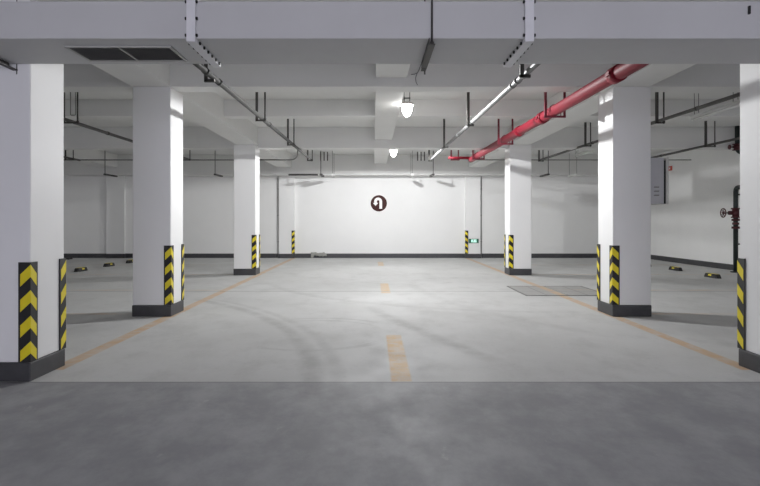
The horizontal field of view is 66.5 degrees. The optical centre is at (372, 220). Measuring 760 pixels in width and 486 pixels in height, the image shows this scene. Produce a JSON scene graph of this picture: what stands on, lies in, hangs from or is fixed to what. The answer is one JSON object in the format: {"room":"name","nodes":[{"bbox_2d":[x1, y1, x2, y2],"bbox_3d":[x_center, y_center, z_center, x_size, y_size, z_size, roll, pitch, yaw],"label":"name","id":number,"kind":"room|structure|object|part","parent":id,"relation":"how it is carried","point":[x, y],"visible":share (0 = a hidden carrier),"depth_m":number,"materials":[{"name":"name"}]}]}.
{"room":"parking garage","nodes":[
{"label":"parking garage","id":0,"kind":"room"},
{"bbox_2d":[64,176,597,253],"bbox_3d":[-1.400,-0.515,22.100,23.200,3.830,0.200,0,0,0],"label":"wall","id":1,"kind":"structure","parent":0,"point":[422,214],"depth_m":22.00,"materials":[{"name":"white paint"}]},
{"bbox_2d":[106,176,125,253],"bbox_3d":[-9.710,-0.228,21.925,0.680,2.925,0.150,0,0,0],"label":"pillar","id":2,"kind":"structure","parent":1,"relation":"attached to","point":[115,186],"depth_m":21.85,"materials":[{"name":"white paint"}]},
{"bbox_2d":[279,176,294,253],"bbox_3d":[-3.260,-0.228,21.925,0.580,2.925,0.150,0,0,0],"label":"pillar","id":3,"kind":"structure","parent":1,"relation":"attached to","point":[286,183],"depth_m":21.85,"materials":[{"name":"white paint"}]},
{"bbox_2d":[292,231,294,253],"bbox_3d":[-3.011,0.795,21.891,0.110,0.870,0.110,0,0,0],"label":"guard","id":4,"kind":"object","parent":1,"relation":"attached to","point":[293,232],"visible":1,"depth_m":21.84,"materials":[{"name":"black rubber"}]},
{"bbox_2d":[288,174,317,175],"bbox_3d":[-2.560,-1.698,21.280,1.080,0.065,0.040,0,0,0],"label":"ceiling tray","id":5,"kind":"object","parent":1,"relation":"attached to","point":[288,174],"visible":1,"depth_m":21.26,"materials":[{"name":"metal"}]},
{"bbox_2d":[64,254,596,257],"bbox_3d":[-1.400,1.317,21.919,23.200,0.165,0.162,0,0,0],"label":"baseboard","id":6,"kind":"structure","parent":1,"relation":"attached to","point":[65,255],"depth_m":21.99,"materials":[{"name":"black paint"}]},
{"bbox_2d":[64,155,597,175],"bbox_3d":[-1.400,-2.060,21.650,23.200,0.740,0.700,0,0,0],"label":"trim","id":7,"kind":"structure","parent":1,"relation":"attached to","point":[343,165],"depth_m":21.30,"materials":[{"name":"white paint"}]},
{"bbox_2d":[370,195,386,211],"bbox_3d":[0.220,-0.670,21.986,0.636,0.636,0.028,0,0,0],"label":"sign","id":8,"kind":"object","parent":1,"relation":"attached to","point":[378,203],"visible":1,"depth_m":21.98,"materials":[{"name":"brown plastic"}]},
{"bbox_2d":[465,231,467,253],"bbox_3d":[3.531,0.795,21.891,0.110,0.870,0.110,0,0,0],"label":"guard","id":9,"kind":"object","parent":1,"relation":"attached to","point":[466,232],"visible":1,"depth_m":21.84,"materials":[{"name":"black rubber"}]},
{"bbox_2d":[465,176,479,253],"bbox_3d":[3.770,-0.228,21.925,0.560,2.925,0.150,0,0,0],"label":"pillar","id":10,"kind":"structure","parent":1,"relation":"attached to","point":[472,183],"depth_m":21.85,"materials":[{"name":"white paint"}]},
{"bbox_2d":[469,239,478,242],"bbox_3d":[3.790,0.750,21.832,0.380,0.170,0.036,0,0,0],"label":"exit sign","id":11,"kind":"object","parent":1,"relation":"attached to","point":[470,240],"visible":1,"depth_m":21.82,"materials":[{"name":"teal plastic"}]},
{"bbox_2d":[480,176,481,257],"bbox_3d":[4.100,-0.145,21.979,0.060,3.090,0.043,0,0,0],"label":"downpipe","id":12,"kind":"object","parent":1,"relation":"attached to","point":[481,176],"visible":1,"depth_m":21.96,"materials":[{"name":"grey paint"}]},
{"bbox_2d":[0,258,759,485],"bbox_3d":[-1.400,1.500,6.500,23.600,0.200,31.400,0,0,0],"label":"floor","id":13,"kind":"structure","parent":0,"point":[296,371],"depth_m":4.97,"materials":[{"name":"concrete"}]},
{"bbox_2d":[0,0,64,380],"bbox_3d":[-3.272,-0.285,5.340,0.574,3.370,0.574,0,0,0],"label":"pillar","id":14,"kind":"structure","parent":13,"relation":"on","point":[31,99],"depth_m":5.10,"materials":[{"name":"white paint"}]},
{"bbox_2d":[18,261,37,361],"bbox_3d":[-3.033,0.795,5.101,0.110,0.870,0.110,0,0,0],"label":"guard","id":15,"kind":"object","parent":14,"relation":"attached to","point":[27,271],"visible":1,"depth_m":5.05,"materials":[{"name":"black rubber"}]},
{"bbox_3d":[-3.272,1.317,5.340,0.574,0.165,0.574,0,0,0],"label":"skirting","id":16,"kind":"part","parent":14,"relation":"part of","materials":[{"name":"black paint"}]},
{"bbox_2d":[59,258,65,349],"bbox_3d":[-3.033,0.795,5.579,0.110,0.870,0.110,0,0,0],"label":"guard","id":17,"kind":"object","parent":14,"relation":"attached to","point":[62,262],"visible":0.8,"depth_m":5.57,"materials":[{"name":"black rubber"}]},
{"bbox_2d":[74,267,87,271],"bbox_3d":[-8.160,1.349,16.200,0.167,0.103,0.560,0,0,0],"label":"wheel stop","id":18,"kind":"object","parent":13,"relation":"on","point":[79,269],"visible":1,"depth_m":16.07,"materials":[{"name":"black rubber"}]},
{"bbox_2d":[103,262,114,266],"bbox_3d":[-8.170,1.349,17.950,0.167,0.103,0.560,0,0,0],"label":"wheel stop","id":19,"kind":"object","parent":13,"relation":"on","point":[110,263],"visible":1,"depth_m":17.80,"materials":[{"name":"black rubber"}]},
{"bbox_2d":[132,87,183,316],"bbox_3d":[-3.245,-0.285,8.780,0.574,3.370,0.574,0,0,0],"label":"pillar","id":20,"kind":"structure","parent":13,"relation":"on","point":[157,111],"depth_m":8.50,"materials":[{"name":"white paint"}]},
{"bbox_3d":[-3.245,1.317,8.780,0.574,0.165,0.574,0,0,0],"label":"skirting","id":21,"kind":"part","parent":20,"relation":"part of","materials":[{"name":"black paint"}]},
{"bbox_2d":[164,245,173,304],"bbox_3d":[-3.006,0.795,8.541,0.110,0.870,0.110,0,0,0],"label":"guard","id":22,"kind":"object","parent":20,"relation":"attached to","point":[168,250],"visible":1,"depth_m":8.49,"materials":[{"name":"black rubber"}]},
{"bbox_2d":[181,244,183,300],"bbox_3d":[-3.006,0.795,9.019,0.110,0.870,0.110,0,0,0],"label":"guard","id":23,"kind":"object","parent":20,"relation":"attached to","point":[182,245],"visible":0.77,"depth_m":8.99,"materials":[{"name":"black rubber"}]},
{"bbox_2d":[233,145,259,274],"bbox_3d":[-3.315,-0.285,15.250,0.574,3.370,0.574,0,0,0],"label":"pillar","id":24,"kind":"structure","parent":13,"relation":"on","point":[246,157],"depth_m":14.97,"materials":[{"name":"white paint"}]},
{"bbox_3d":[-3.315,1.317,15.250,0.574,0.165,0.574,0,0,0],"label":"skirting","id":25,"kind":"part","parent":24,"relation":"part of","materials":[{"name":"black paint"}]},
{"bbox_2d":[252,235,256,268],"bbox_3d":[-3.076,0.795,15.011,0.110,0.870,0.110,0,0,0],"label":"guard","id":26,"kind":"object","parent":24,"relation":"attached to","point":[254,237],"visible":1,"depth_m":14.96,"materials":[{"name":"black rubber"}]},
{"bbox_2d":[259,234,259,266],"bbox_3d":[-3.076,0.795,15.489,0.110,0.870,0.110,0,0,0],"label":"guard","id":27,"kind":"object","parent":24,"relation":"attached to","point":[259,234],"visible":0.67,"depth_m":15.45,"materials":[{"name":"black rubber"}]},
{"bbox_2d":[311,252,326,257],"bbox_3d":[-2.050,1.289,21.941,0.600,0.221,0.090,0,0,0],"label":"sack","id":28,"kind":"object","parent":13,"relation":"on","point":[313,254],"visible":1,"depth_m":21.93,"materials":[{"name":"white"}]},
{"bbox_2d":[505,145,531,274],"bbox_3d":[3.810,-0.285,15.250,0.574,3.370,0.574,0,0,0],"label":"pillar","id":29,"kind":"structure","parent":13,"relation":"on","point":[517,157],"depth_m":14.97,"materials":[{"name":"white paint"}]},
{"bbox_2d":[504,234,505,266],"bbox_3d":[3.571,0.795,15.489,0.110,0.870,0.110,0,0,0],"label":"guard","id":30,"kind":"object","parent":29,"relation":"attached to","point":[504,234],"visible":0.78,"depth_m":15.51,"materials":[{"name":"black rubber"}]},
{"bbox_2d":[508,235,513,268],"bbox_3d":[3.571,0.795,15.011,0.110,0.870,0.110,0,0,0],"label":"guard","id":31,"kind":"object","parent":29,"relation":"attached to","point":[510,237],"visible":1,"depth_m":14.96,"materials":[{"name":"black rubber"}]},
{"bbox_3d":[3.810,1.317,15.250,0.574,0.165,0.574,0,0,0],"label":"skirting","id":32,"kind":"part","parent":29,"relation":"part of","materials":[{"name":"black paint"}]},
{"bbox_2d":[507,286,596,295],"bbox_3d":[3.660,1.395,11.620,1.600,0.010,1.580,0,0,0],"label":"cover","id":33,"kind":"object","parent":13,"relation":"on","point":[525,290],"visible":0.86,"depth_m":11.62,"materials":[{"name":"concrete"}]},
{"bbox_3d":[3.275,1.396,11.620,0.758,0.008,1.508,0,0,0],"label":"panel","id":34,"kind":"part","parent":33,"relation":"part of","materials":[{"name":"metal"}]},
{"bbox_3d":[4.060,1.396,11.620,0.758,0.008,1.508,0,0,0],"label":"panel","id":35,"kind":"part","parent":33,"relation":"part of","materials":[{"name":"metal"}]},
{"bbox_2d":[598,87,651,316],"bbox_3d":[3.795,-0.285,8.780,0.574,3.370,0.574,0,0,0],"label":"pillar","id":36,"kind":"structure","parent":13,"relation":"on","point":[624,113],"depth_m":8.50,"materials":[{"name":"white paint"}]},
{"bbox_2d":[597,244,599,300],"bbox_3d":[3.556,0.795,9.019,0.110,0.870,0.110,0,0,0],"label":"guard","id":37,"kind":"object","parent":36,"relation":"attached to","point":[598,245],"visible":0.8,"depth_m":9.01,"materials":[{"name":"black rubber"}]},
{"bbox_2d":[609,245,619,304],"bbox_3d":[3.556,0.795,8.541,0.110,0.870,0.110,0,0,0],"label":"guard","id":38,"kind":"object","parent":36,"relation":"attached to","point":[614,251],"visible":1,"depth_m":8.49,"materials":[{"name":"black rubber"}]},
{"bbox_3d":[3.795,1.317,8.780,0.574,0.165,0.574,0,0,0],"label":"skirting","id":39,"kind":"part","parent":36,"relation":"part of","materials":[{"name":"black paint"}]},
{"bbox_2d":[651,157,668,204],"bbox_3d":[4.218,-0.595,8.780,0.315,0.690,0.460,0,0,0],"label":"electrical panel","id":40,"kind":"object","parent":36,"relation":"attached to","point":[659,166],"visible":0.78,"depth_m":8.56,"materials":[{"name":"grey metal"}]},
{"bbox_2d":[668,266,682,270],"bbox_3d":[8.580,1.349,16.450,0.167,0.103,0.560,0,0,0],"label":"wheel stop","id":41,"kind":"object","parent":13,"relation":"on","point":[674,268],"visible":1,"depth_m":16.32,"materials":[{"name":"black rubber"}]},
{"bbox_2d":[704,273,721,278],"bbox_3d":[8.400,1.349,14.350,0.167,0.103,0.560,0,0,0],"label":"wheel stop","id":42,"kind":"object","parent":13,"relation":"on","point":[710,275],"visible":1,"depth_m":14.22,"materials":[{"name":"black rubber"}]},
{"bbox_2d":[720,126,739,272],"bbox_3d":[9.650,-0.513,15.308,0.822,3.826,1.332,0,0,16],"label":"standpipe","id":43,"kind":"object","parent":13,"relation":"on","point":[735,210],"visible":0.76,"depth_m":15.74,"materials":[{"name":"metal"}]},
{"bbox_2d":[739,64,759,372],"bbox_3d":[3.830,-0.285,5.340,0.574,3.370,0.574,0,0,0],"label":"pillar","id":44,"kind":"structure","parent":13,"relation":"on","point":[749,358],"depth_m":5.44,"materials":[{"name":"white paint"}]},
{"bbox_2d":[737,258,745,349],"bbox_3d":[3.591,0.795,5.579,0.110,0.870,0.110,0,0,0],"label":"guard","id":45,"kind":"object","parent":44,"relation":"attached to","point":[741,263],"visible":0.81,"depth_m":5.57,"materials":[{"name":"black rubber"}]},
{"bbox_3d":[3.830,1.317,5.340,0.574,0.165,0.574,0,0,0],"label":"skirting","id":46,"kind":"part","parent":44,"relation":"part of","materials":[{"name":"black paint"}]},
{"bbox_2d":[64,92,739,154],"bbox_3d":[-1.400,-2.480,6.500,23.600,0.100,31.400,0,0,0],"label":"ceiling","id":47,"kind":"structure","parent":0,"point":[81,95],"depth_m":14.03,"materials":[{"name":"white paint"}]},
{"bbox_2d":[0,0,17,73],"bbox_3d":[-3.120,-1.855,4.696,0.048,1.150,0.768,0,0,0],"label":"hanger","id":48,"kind":"object","parent":47,"relation":"hanging from","point":[2,62],"visible":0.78,"depth_m":4.95,"materials":[{"name":"metal"}]},
{"bbox_2d":[64,92,78,123],"bbox_3d":[-5.520,-2.104,10.600,0.284,0.652,0.052,0,0,0],"label":"hanger","id":49,"kind":"object","parent":47,"relation":"hanging from","point":[77,121],"visible":0.57,"depth_m":10.59,"materials":[{"name":"metal"}]},
{"bbox_3d":[-5.400,-2.104,10.600,0.045,0.652,0.052,0,0,0],"label":"rod","id":50,"kind":"part","parent":49,"relation":"part of","materials":[{"name":"metal"}]},
{"bbox_2d":[70,92,75,115],"bbox_3d":[-5.043,-2.099,9.750,0.101,0.655,0.016,0,0,0],"label":"loop","id":51,"kind":"object","parent":47,"relation":"hanging from","point":[70,92],"visible":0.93,"depth_m":9.74,"materials":[{"name":"black metal"}]},
{"bbox_2d":[64,150,117,166],"bbox_3d":[-9.710,-2.200,6.150,0.680,0.460,30.300,0,0,0],"label":"trim","id":52,"kind":"structure","parent":47,"relation":"attached to","point":[78,154],"depth_m":19.65,"materials":[{"name":"white paint"}]},
{"bbox_2d":[64,117,188,159],"bbox_3d":[-5.580,-2.111,11.884,0.090,0.631,11.432,0,0,0],"label":"pipe","id":53,"kind":"object","parent":47,"relation":"hanging from","point":[65,119],"visible":0.48,"depth_m":11.84,"materials":[{"name":"metal"}]},
{"bbox_2d":[64,150,297,160],"bbox_3d":[-7.641,-2.178,18.500,10.519,0.498,0.040,0,0,0],"label":"conduit","id":54,"kind":"object","parent":47,"relation":"attached to","point":[297,150],"visible":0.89,"depth_m":18.48,"materials":[{"name":"metal"}]},
{"bbox_2d":[92,64,291,166],"bbox_3d":[-3.260,-2.200,6.150,0.560,0.460,30.300,0,0,0],"label":"trim","id":55,"kind":"structure","parent":47,"relation":"attached to","point":[206,109],"depth_m":10.70,"materials":[{"name":"white paint"}]},
{"bbox_2d":[204,64,214,82],"bbox_3d":[-1.930,-2.035,6.850,0.120,0.790,0.044,0,0,0],"label":"hanger","id":56,"kind":"object","parent":47,"relation":"hanging from","point":[206,80],"visible":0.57,"depth_m":6.83,"materials":[{"name":"metal"}]},
{"bbox_3d":[-1.968,-2.037,6.850,0.044,0.787,0.044,0,0,0],"label":"leg","id":57,"kind":"part","parent":56,"relation":"part of","materials":[{"name":"metal"}]},
{"bbox_2d":[193,64,310,159],"bbox_3d":[-1.900,-2.043,11.908,0.095,0.765,11.984,0,0,0],"label":"pipe","id":58,"kind":"object","parent":47,"relation":"hanging from","point":[201,67],"visible":0.51,"depth_m":8.16,"materials":[{"name":"metal"}]},
{"bbox_2d":[255,92,265,121],"bbox_3d":[-1.900,-2.060,9.840,0.180,0.740,0.052,0,0,0],"label":"hanger","id":59,"kind":"object","parent":47,"relation":"hanging from","point":[256,93],"visible":0.78,"depth_m":9.82,"materials":[{"name":"metal"}]},
{"bbox_3d":[-1.968,-2.060,9.840,0.044,0.740,0.044,0,0,0],"label":"leg","id":60,"kind":"part","parent":59,"relation":"part of","materials":[{"name":"metal"}]},
{"bbox_3d":[-1.832,-2.060,9.840,0.045,0.740,0.052,0,0,0],"label":"rod","id":61,"kind":"part","parent":59,"relation":"part of","materials":[{"name":"metal"}]},
{"bbox_2d":[287,119,294,145],"bbox_3d":[-1.900,-2.087,13.440,0.180,0.685,0.052,0,0,0],"label":"hanger","id":62,"kind":"object","parent":47,"relation":"hanging from","point":[288,144],"visible":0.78,"depth_m":13.43,"materials":[{"name":"metal"}]},
{"bbox_3d":[-1.968,-2.087,13.440,0.044,0.685,0.044,0,0,0],"label":"leg","id":63,"kind":"part","parent":62,"relation":"part of","materials":[{"name":"metal"}]},
{"bbox_3d":[-1.832,-2.087,13.440,0.045,0.685,0.052,0,0,0],"label":"rod","id":64,"kind":"part","parent":62,"relation":"part of","materials":[{"name":"metal"}]},
{"bbox_2d":[319,151,323,176],"bbox_3d":[-1.800,-2.007,20.450,0.090,0.845,0.900,0,0,0],"label":"bracket","id":65,"kind":"object","parent":47,"relation":"hanging from","point":[320,174],"visible":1,"depth_m":20.02,"materials":[{"name":"metal"}]},
{"bbox_2d":[331,151,334,176],"bbox_3d":[-1.400,-1.997,20.450,0.100,0.865,0.900,0,0,0],"label":"hanging lamp","id":66,"kind":"object","parent":47,"relation":"hanging from","point":[332,174],"visible":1,"depth_m":20.06,"materials":[{"name":"white metal"}]},
{"bbox_2d":[374,64,409,163],"bbox_3d":[0.270,-2.265,6.150,0.460,0.330,30.300,0,0,0],"label":"beam","id":67,"kind":"structure","parent":47,"relation":"attached to","point":[386,103],"depth_m":10.64,"materials":[{"name":"white paint"}]},
{"bbox_2d":[400,92,413,106],"bbox_3d":[0.610,-2.150,10.420,0.250,0.560,0.250,0,0,0],"label":"dome lamp","id":68,"kind":"object","parent":47,"relation":"hanging from","point":[405,103],"visible":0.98,"depth_m":10.38,"materials":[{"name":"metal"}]},
{"bbox_2d":[409,151,413,176],"bbox_3d":[1.360,-1.997,20.450,0.100,0.865,0.900,0,0,0],"label":"hanging lamp","id":69,"kind":"object","parent":47,"relation":"hanging from","point":[412,174],"visible":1,"depth_m":20.07,"materials":[{"name":"white metal"}]},
{"bbox_2d":[417,152,424,160],"bbox_3d":[1.690,-2.275,20.400,0.276,0.310,0.036,0,0,0],"label":"bracket","id":70,"kind":"object","parent":47,"relation":"attached to","point":[417,152],"visible":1,"depth_m":20.38,"materials":[{"name":"metal"}]},
{"bbox_2d":[421,0,434,74],"bbox_3d":[0.440,-1.855,4.696,0.048,1.150,0.768,0,0,0],"label":"hanger","id":71,"kind":"object","parent":47,"relation":"hanging from","point":[430,46],"visible":0.89,"depth_m":4.50,"materials":[{"name":"metal"}]},
{"bbox_2d":[0,0,759,66],"bbox_3d":[-1.400,-1.505,4.678,23.198,0.340,0.735,0,0,0],"label":"air duct","id":72,"kind":"object","parent":71,"relation":"hanging from","point":[213,33],"visible":1,"depth_m":4.34,"materials":[{"name":"grey metal"}]},
{"bbox_2d":[64,46,187,61],"bbox_3d":[-1.985,-1.358,4.715,0.830,0.014,0.410,0,0,0],"label":"vent grille","id":73,"kind":"object","parent":72,"relation":"attached to","point":[90,53],"depth_m":4.70,"materials":[{"name":"black metal"}]},
{"bbox_3d":[0.440,-1.873,4.328,0.028,1.115,0.032,0,0,0],"label":"rod","id":74,"kind":"part","parent":71,"relation":"part of","materials":[{"name":"metal"}]},
{"bbox_2d":[429,151,434,176],"bbox_3d":[2.080,-2.007,20.450,0.090,0.845,0.900,0,0,0],"label":"bracket","id":75,"kind":"object","parent":47,"relation":"hanging from","point":[433,174],"visible":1,"depth_m":20.01,"materials":[{"name":"metal"}]},
{"bbox_2d":[443,119,447,147],"bbox_3d":[1.730,-2.085,13.800,0.120,0.689,0.044,0,0,0],"label":"hanger","id":76,"kind":"object","parent":47,"relation":"hanging from","point":[444,146],"visible":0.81,"depth_m":13.78,"materials":[{"name":"metal"}]},
{"bbox_3d":[1.692,-2.087,13.800,0.044,0.686,0.044,0,0,0],"label":"leg","id":77,"kind":"part","parent":76,"relation":"part of","materials":[{"name":"metal"}]},
{"bbox_2d":[450,150,459,160],"bbox_3d":[2.420,-2.110,17.105,0.248,0.640,0.170,0,0,0],"label":"hanger","id":78,"kind":"object","parent":47,"relation":"hanging from","point":[450,150],"visible":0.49,"depth_m":17.15,"materials":[{"name":"red paint"}]},
{"bbox_2d":[467,92,473,125],"bbox_3d":[1.730,-2.059,10.300,0.120,0.743,0.044,0,0,0],"label":"hanger","id":79,"kind":"object","parent":47,"relation":"hanging from","point":[468,93],"visible":0.76,"depth_m":10.28,"materials":[{"name":"metal"}]},
{"bbox_3d":[1.692,-2.060,10.300,0.044,0.740,0.044,0,0,0],"label":"leg","id":80,"kind":"part","parent":79,"relation":"part of","materials":[{"name":"metal"}]},
{"bbox_2d":[472,150,484,159],"bbox_3d":[2.900,-2.061,15.948,0.338,0.738,0.044,0,0,0],"label":"hanger","id":81,"kind":"object","parent":47,"relation":"hanging from","point":[473,158],"visible":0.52,"depth_m":15.93,"materials":[{"name":"red paint"}]},
{"bbox_2d":[430,64,539,159],"bbox_3d":[1.760,-2.041,11.808,0.095,0.771,11.784,0,0,0],"label":"pipe","id":82,"kind":"object","parent":47,"relation":"hanging from","point":[532,67],"visible":0.54,"depth_m":8.27,"materials":[{"name":"metal"}]},
{"bbox_2d":[498,119,512,144],"bbox_3d":[2.900,-2.050,12.698,0.338,0.760,0.044,0,0,0],"label":"hanger","id":83,"kind":"object","parent":47,"relation":"hanging from","point":[499,143],"visible":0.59,"depth_m":12.68,"materials":[{"name":"red paint"}]},
{"bbox_3d":[2.750,-2.050,12.701,0.038,0.760,0.038,0,0,0],"label":"leg","id":84,"kind":"part","parent":83,"relation":"part of","materials":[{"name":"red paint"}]},
{"bbox_2d":[519,64,530,77],"bbox_3d":[1.730,-2.030,6.600,0.120,0.799,0.044,0,0,0],"label":"hanger","id":85,"kind":"object","parent":47,"relation":"hanging from","point":[521,66],"visible":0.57,"depth_m":6.58,"materials":[{"name":"metal"}]},
{"bbox_3d":[1.692,-2.032,6.600,0.044,0.796,0.044,0,0,0],"label":"leg","id":86,"kind":"part","parent":85,"relation":"part of","materials":[{"name":"metal"}]},
{"bbox_2d":[540,151,549,176],"bbox_3d":[6.050,-2.007,20.450,0.090,0.845,0.900,0,0,0],"label":"bracket","id":87,"kind":"object","parent":47,"relation":"hanging from","point":[548,151],"visible":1,"depth_m":20.01,"materials":[{"name":"metal"}]},
{"bbox_2d":[448,64,648,162],"bbox_3d":[2.619,-2.035,11.558,0.799,0.782,11.286,0,0,0],"label":"pipe","id":88,"kind":"object","parent":47,"relation":"hanging from","point":[617,73],"visible":0.5,"depth_m":8.30,"materials":[{"name":"red metal"}]},
{"bbox_2d":[544,92,565,117],"bbox_3d":[2.900,-2.039,9.248,0.338,0.782,0.044,0,0,0],"label":"hanger","id":89,"kind":"object","parent":47,"relation":"hanging from","point":[545,93],"visible":0.62,"depth_m":9.23,"materials":[{"name":"red paint"}]},
{"bbox_3d":[2.750,-2.039,9.251,0.038,0.782,0.038,0,0,0],"label":"leg","id":90,"kind":"part","parent":89,"relation":"part of","materials":[{"name":"red paint"}]},
{"bbox_3d":[3.050,-2.039,9.251,0.038,0.782,0.038,0,0,0],"label":"leg","id":91,"kind":"part","parent":89,"relation":"part of","materials":[{"name":"red paint"}]},
{"bbox_2d":[567,151,578,176],"bbox_3d":[7.050,-1.997,20.450,0.100,0.865,0.900,0,0,0],"label":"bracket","id":92,"kind":"object","parent":47,"relation":"hanging from","point":[576,174],"visible":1,"depth_m":20.39,"materials":[{"name":"grey metal"}]},
{"bbox_2d":[468,64,694,166],"bbox_3d":[3.780,-2.200,6.150,0.560,0.460,30.300,0,0,0],"label":"beam","id":93,"kind":"structure","parent":47,"relation":"attached to","point":[649,75],"depth_m":10.71,"materials":[{"name":"white paint"}]},
{"bbox_2d":[474,150,690,159],"bbox_3d":[6.692,-2.180,18.500,6.915,0.494,0.032,0,0,0],"label":"conduit","id":94,"kind":"object","parent":47,"relation":"attached to","point":[474,150],"visible":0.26,"depth_m":18.49,"materials":[{"name":"metal"}]},
{"bbox_2d":[573,150,596,157],"bbox_3d":[6.160,-2.177,16.950,0.220,0.506,1.480,0,0,0],"label":"lamp","id":95,"kind":"object","parent":47,"relation":"hanging from","point":[585,152],"visible":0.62,"depth_m":16.87,"materials":[{"name":"metal"}]},
{"bbox_2d":[584,122,591,146],"bbox_3d":[5.300,-2.131,14.300,0.172,0.598,0.052,0,0,0],"label":"hanger","id":96,"kind":"object","parent":47,"relation":"hanging from","point":[585,123],"visible":0.95,"depth_m":14.28,"materials":[{"name":"metal"}]},
{"bbox_3d":[5.236,-2.131,14.300,0.044,0.598,0.044,0,0,0],"label":"leg","id":97,"kind":"part","parent":96,"relation":"part of","materials":[{"name":"metal"}]},
{"bbox_2d":[540,92,739,160],"bbox_3d":[5.300,-2.102,12.295,0.084,0.648,12.250,0,0,0],"label":"pipe","id":98,"kind":"object","parent":47,"relation":"hanging from","point":[736,95],"visible":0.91,"depth_m":9.80,"materials":[{"name":"metal"}]},
{"bbox_2d":[655,92,664,123],"bbox_3d":[5.300,-2.112,10.700,0.172,0.636,0.052,0,0,0],"label":"hanger","id":99,"kind":"object","parent":47,"relation":"hanging from","point":[656,93],"visible":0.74,"depth_m":10.68,"materials":[{"name":"metal"}]},
{"bbox_3d":[5.236,-2.112,10.700,0.044,0.636,0.044,0,0,0],"label":"leg","id":100,"kind":"part","parent":99,"relation":"part of","materials":[{"name":"metal"}]},
{"bbox_3d":[5.364,-2.112,10.700,0.045,0.636,0.052,0,0,0],"label":"rod","id":101,"kind":"part","parent":99,"relation":"part of","materials":[{"name":"metal"}]},
{"bbox_2d":[651,137,739,157],"bbox_3d":[8.200,-2.118,12.835,0.084,0.615,13.330,0,0,0],"label":"pipe","id":102,"kind":"object","parent":47,"relation":"hanging from","point":[737,138],"visible":0.7,"depth_m":14.64,"materials":[{"name":"metal"}]},
{"bbox_2d":[704,121,715,146],"bbox_3d":[8.200,-2.112,14.100,0.264,0.636,0.052,0,0,0],"label":"hanger","id":103,"kind":"object","parent":47,"relation":"hanging from","point":[705,122],"visible":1,"depth_m":14.08,"materials":[{"name":"metal"}]},
{"bbox_3d":[8.090,-2.112,14.100,0.044,0.636,0.044,0,0,0],"label":"leg","id":104,"kind":"part","parent":103,"relation":"part of","materials":[{"name":"metal"}]},
{"bbox_2d":[689,93,739,120],"bbox_3d":[6.160,-2.177,10.450,0.220,0.506,1.480,0,0,0],"label":"cable tray","id":105,"kind":"object","parent":47,"relation":"hanging from","point":[736,103],"visible":0.8,"depth_m":10.45,"materials":[{"name":"metal"}]},
{"bbox_2d":[651,150,739,264],"bbox_3d":[10.300,-0.515,6.500,0.200,3.830,31.000,0,0,0],"label":"wall","id":106,"kind":"structure","parent":0,"point":[691,226],"depth_m":18.23,"materials":[{"name":"white paint"}]},
{"bbox_2d":[37,0,759,0],"bbox_3d":[-1.400,-2.199,5.240,23.200,0.462,0.360,0,0,0],"label":"trim","id":107,"kind":"structure","parent":106,"relation":"attached to","point":[37,0],"depth_m":5.18,"materials":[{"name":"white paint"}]},
{"bbox_2d":[64,127,734,149],"bbox_3d":[-1.400,-2.158,15.200,23.200,0.545,0.400,0,0,0],"label":"beam","id":108,"kind":"structure","parent":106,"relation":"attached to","point":[75,138],"depth_m":15.00,"materials":[{"name":"white paint"}]},
{"bbox_2d":[64,64,739,91],"bbox_3d":[-1.400,-2.199,8.680,23.200,0.462,0.360,0,0,0],"label":"beam","id":109,"kind":"structure","parent":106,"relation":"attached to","point":[77,77],"depth_m":8.50,"materials":[{"name":"white paint"}]},
{"bbox_2d":[65,100,739,118],"bbox_3d":[-1.400,-2.264,11.750,23.200,0.333,0.300,0,0,0],"label":"beam","id":110,"kind":"structure","parent":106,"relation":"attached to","point":[87,109],"depth_m":11.60,"materials":[{"name":"white paint"}]},
{"bbox_2d":[651,255,732,269],"bbox_3d":[10.194,1.317,6.494,0.012,0.165,30.988,0,0,0],"label":"baseboard","id":111,"kind":"structure","parent":106,"relation":"attached to","point":[654,257],"depth_m":18.38,"materials":[{"name":"black paint"}]}
]}

